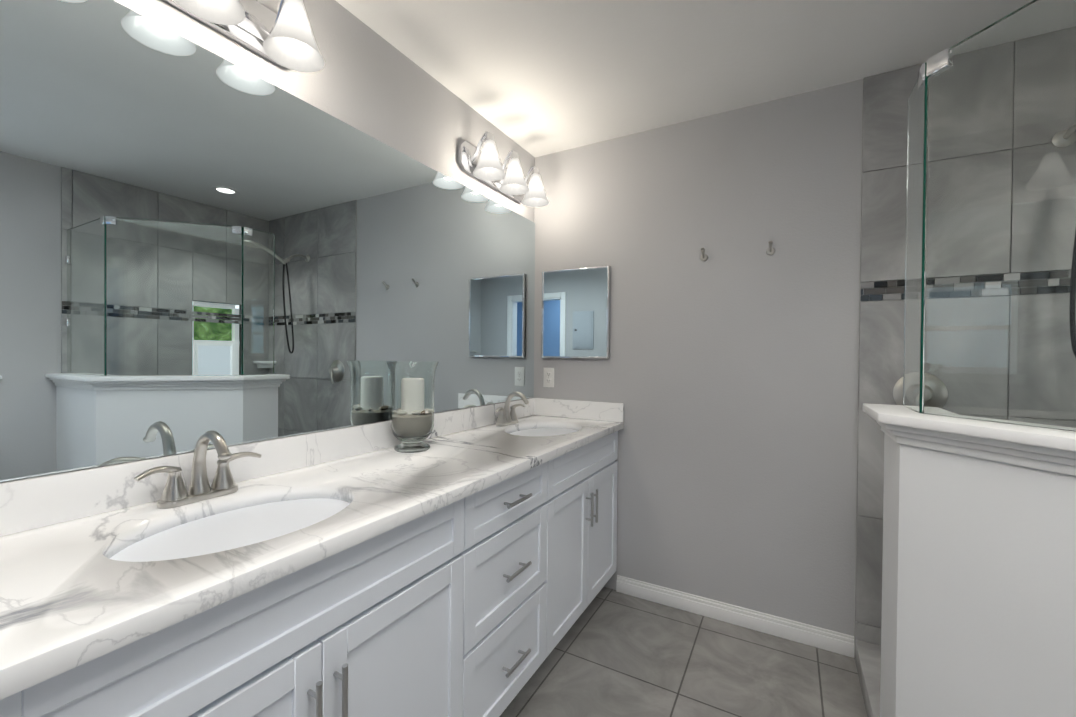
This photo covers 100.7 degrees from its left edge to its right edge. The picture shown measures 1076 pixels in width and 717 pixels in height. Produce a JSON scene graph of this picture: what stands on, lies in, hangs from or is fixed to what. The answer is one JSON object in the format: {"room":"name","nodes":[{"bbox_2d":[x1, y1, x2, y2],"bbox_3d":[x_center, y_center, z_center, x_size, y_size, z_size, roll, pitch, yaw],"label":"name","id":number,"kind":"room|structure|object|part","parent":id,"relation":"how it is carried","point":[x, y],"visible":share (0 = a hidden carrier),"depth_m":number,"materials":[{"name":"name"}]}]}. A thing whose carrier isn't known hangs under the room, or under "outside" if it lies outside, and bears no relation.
{"room":"bathroom","nodes":[
{"label":"bathroom","id":0,"kind":"room"},
{"bbox_2d":[0,0,534,482],"bbox_3d":[-0.863,0.032,1.286,0.128,2.440,3.450,1,1,29],"label":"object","id":1,"kind":"object","parent":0,"point":[196,240],"depth_m":1.20,"materials":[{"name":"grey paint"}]},
{"bbox_2d":[163,0,323,71],"bbox_3d":[-0.798,-0.934,1.057,0.202,0.198,0.574,1,1,29],"label":"sconce","id":2,"kind":"object","parent":1,"relation":"attached to","point":[283,37],"visible":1,"depth_m":1.21,"materials":[{"name":"white glass"}]},
{"bbox_2d":[458,131,548,206],"bbox_3d":[-0.140,-0.939,2.230,0.202,0.198,0.574,1,1,29],"label":"sconce","id":3,"kind":"object","parent":1,"relation":"attached to","point":[485,166],"visible":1,"depth_m":2.16,"materials":[{"name":"white glass"}]},
{"bbox_2d":[499,587,866,716],"bbox_3d":[0.032,1.302,-0.013,3.350,0.060,5.010,1,1,29],"label":"floor","id":4,"kind":"structure","parent":0,"point":[613,653],"depth_m":1.79,"materials":[{"name":"tile"}]},
{"bbox_2d":[0,427,623,716],"bbox_3d":[-0.324,0.814,1.566,0.568,0.880,2.180,1,1,29],"label":"bathroom vanity","id":5,"kind":"object","parent":4,"relation":"on","point":[465,565],"depth_m":1.05,"materials":[{"name":"white paint"}]},
{"bbox_2d":[0,415,623,686],"bbox_3d":[-0.325,0.356,1.558,0.562,0.035,2.208,1,1,29],"label":"countertop","id":6,"kind":"structure","parent":5,"relation":"on","point":[58,603],"depth_m":0.82,"materials":[{"name":"white stone"}]},
{"bbox_2d":[124,431,263,510],"bbox_3d":[-0.775,0.255,1.054,0.152,0.169,0.263,1,1,29],"label":"faucet","id":7,"kind":"object","parent":6,"relation":"on","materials":[{"name":"silver metal"}]},
{"bbox_2d":[72,483,379,586],"bbox_3d":[-0.632,0.444,0.976,0.412,0.159,0.553,1,1,29],"label":"sink","id":8,"kind":"object","parent":6,"relation":"in","point":[151,551],"depth_m":0.96,"materials":[{"name":"white ceramic"}]},
{"bbox_2d":[386,361,438,452],"bbox_3d":[-0.463,0.174,1.647,0.188,0.325,0.188,1,1,29],"label":"hurricane","id":9,"kind":"object","parent":6,"relation":"on","point":[412,404],"visible":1,"depth_m":1.58,"materials":[{"name":"clear glass"}]},
{"bbox_2d":[488,391,531,426],"bbox_3d":[-0.112,0.250,2.236,0.152,0.169,0.263,1,1,29],"label":"faucet","id":10,"kind":"object","parent":6,"relation":"on","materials":[{"name":"silver metal"}]},
{"bbox_2d":[496,423,583,438],"bbox_3d":[0.030,0.439,2.157,0.412,0.159,0.553,1,1,29],"label":"sink","id":11,"kind":"object","parent":6,"relation":"in","point":[538,430],"depth_m":2.26,"materials":[{"name":"white ceramic"}]},
{"bbox_2d":[855,639,880,716],"bbox_3d":[1.551,1.232,1.088,1.151,0.085,1.176,1,1,29],"label":"curb","id":12,"kind":"object","parent":4,"relation":"on","point":[868,659],"visible":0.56,"depth_m":1.69,"materials":[{"name":"stone"}]},
{"bbox_2d":[880,433,1075,716],"bbox_3d":[1.383,0.751,0.764,1.165,1.050,0.730,1,1,29],"label":"wall","id":13,"kind":"structure","parent":4,"relation":"on","point":[978,588],"depth_m":1.01,"materials":[{"name":"paint"}]},
{"bbox_2d":[335,0,1032,156],"bbox_3d":[0.396,-1.201,0.575,3.150,0.060,3.610,1,1,29],"label":"ceiling","id":14,"kind":"structure","parent":0,"point":[536,78],"depth_m":1.71,"materials":[{"name":"paint"}]},
{"bbox_2d":[534,79,862,635],"bbox_3d":[1.252,0.044,2.009,2.870,2.440,0.120,1,1,29],"label":"wall","id":15,"kind":"structure","parent":0,"point":[726,373],"depth_m":2.13,"materials":[{"name":"paint"}]},
{"bbox_2d":[0,397,535,534],"bbox_3d":[-0.562,0.286,1.690,0.019,0.100,2.208,1,1,29],"label":"backsplash","id":16,"kind":"structure","parent":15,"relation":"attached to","point":[40,501],"depth_m":1.03,"materials":[{"name":"white stone"}]},
{"bbox_2d":[543,368,553,386],"bbox_3d":[0.062,0.111,2.603,0.070,0.114,0.008,1,1,29],"label":"electrical outlet","id":17,"kind":"object","parent":15,"relation":"attached to","point":[548,379],"visible":1,"depth_m":2.60,"materials":[{"name":"white plastic"}]},
{"bbox_2d":[542,266,610,358],"bbox_3d":[0.207,-0.253,2.510,0.410,0.501,0.026,1,1,29],"label":"medicine cabinet","id":18,"kind":"object","parent":15,"relation":"attached to","point":[575,313],"visible":1,"depth_m":2.49,"materials":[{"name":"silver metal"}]},
{"bbox_2d":[536,399,623,422],"bbox_3d":[0.219,0.285,2.507,0.543,0.100,0.020,1,1,29],"label":"backsplash","id":19,"kind":"structure","parent":15,"relation":"attached to","point":[575,409],"depth_m":2.48,"materials":[{"name":"white stone"}]},
{"bbox_2d":[700,248,707,260],"bbox_3d":[0.801,-0.505,2.163,0.036,0.058,0.049,1,1,29],"label":"hook","id":20,"kind":"object","parent":15,"relation":"attached to","point":[703,257],"visible":0.96,"depth_m":2.17,"materials":[{"name":"silver metal"}]},
{"bbox_2d":[616,575,854,657],"bbox_3d":[0.882,1.216,2.145,1.050,0.086,0.014,1,1,29],"label":"baseboard","id":21,"kind":"structure","parent":15,"relation":"attached to","point":[819,637],"depth_m":2.08,"materials":[{"name":"white paint"}]},
{"bbox_2d":[766,241,774,254],"bbox_3d":[1.054,-0.501,2.021,0.036,0.058,0.049,1,1,29],"label":"hook","id":22,"kind":"object","parent":15,"relation":"attached to","point":[770,250],"visible":0.98,"depth_m":2.03,"materials":[{"name":"silver metal"}]},
{"bbox_2d":[854,0,1075,656],"bbox_3d":[1.524,0.055,0.997,1.265,2.440,1.380,1,1,29],"label":"wall","id":23,"kind":"structure","parent":0,"point":[968,202],"depth_m":1.05,"materials":[{"name":"grey tile"}]},
{"bbox_2d":[860,280,904,300],"bbox_3d":[1.543,-0.270,1.024,1.157,0.078,1.302,1,1,29],"label":"mosaic","id":24,"kind":"object","parent":23,"relation":"attached to","point":[879,289],"visible":0.31,"depth_m":1.83},
{"bbox_2d":[893,377,902,404],"bbox_3d":[1.503,0.146,1.744,0.172,0.183,0.073,1,1,29],"label":"valve","id":25,"kind":"object","parent":23,"relation":"attached to","point":[898,392],"visible":0.04,"depth_m":1.80,"materials":[{"name":"silver metal"}]},
{"bbox_2d":[917,48,949,89],"bbox_3d":[1.379,-0.457,0.700,1.116,0.618,0.552,1,1,29],"label":"clamps","id":26,"kind":"object","parent":23,"relation":"attached to","point":[938,62],"visible":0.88,"depth_m":1.14,"materials":[{"name":"silver metal"}]},
{"bbox_3d":[1.421,-0.307,0.762,1.121,0.916,0.686,1,1,29],"label":"glass","id":27,"kind":"part","parent":23,"relation":"part of","materials":[{"name":"teal"}]}
]}

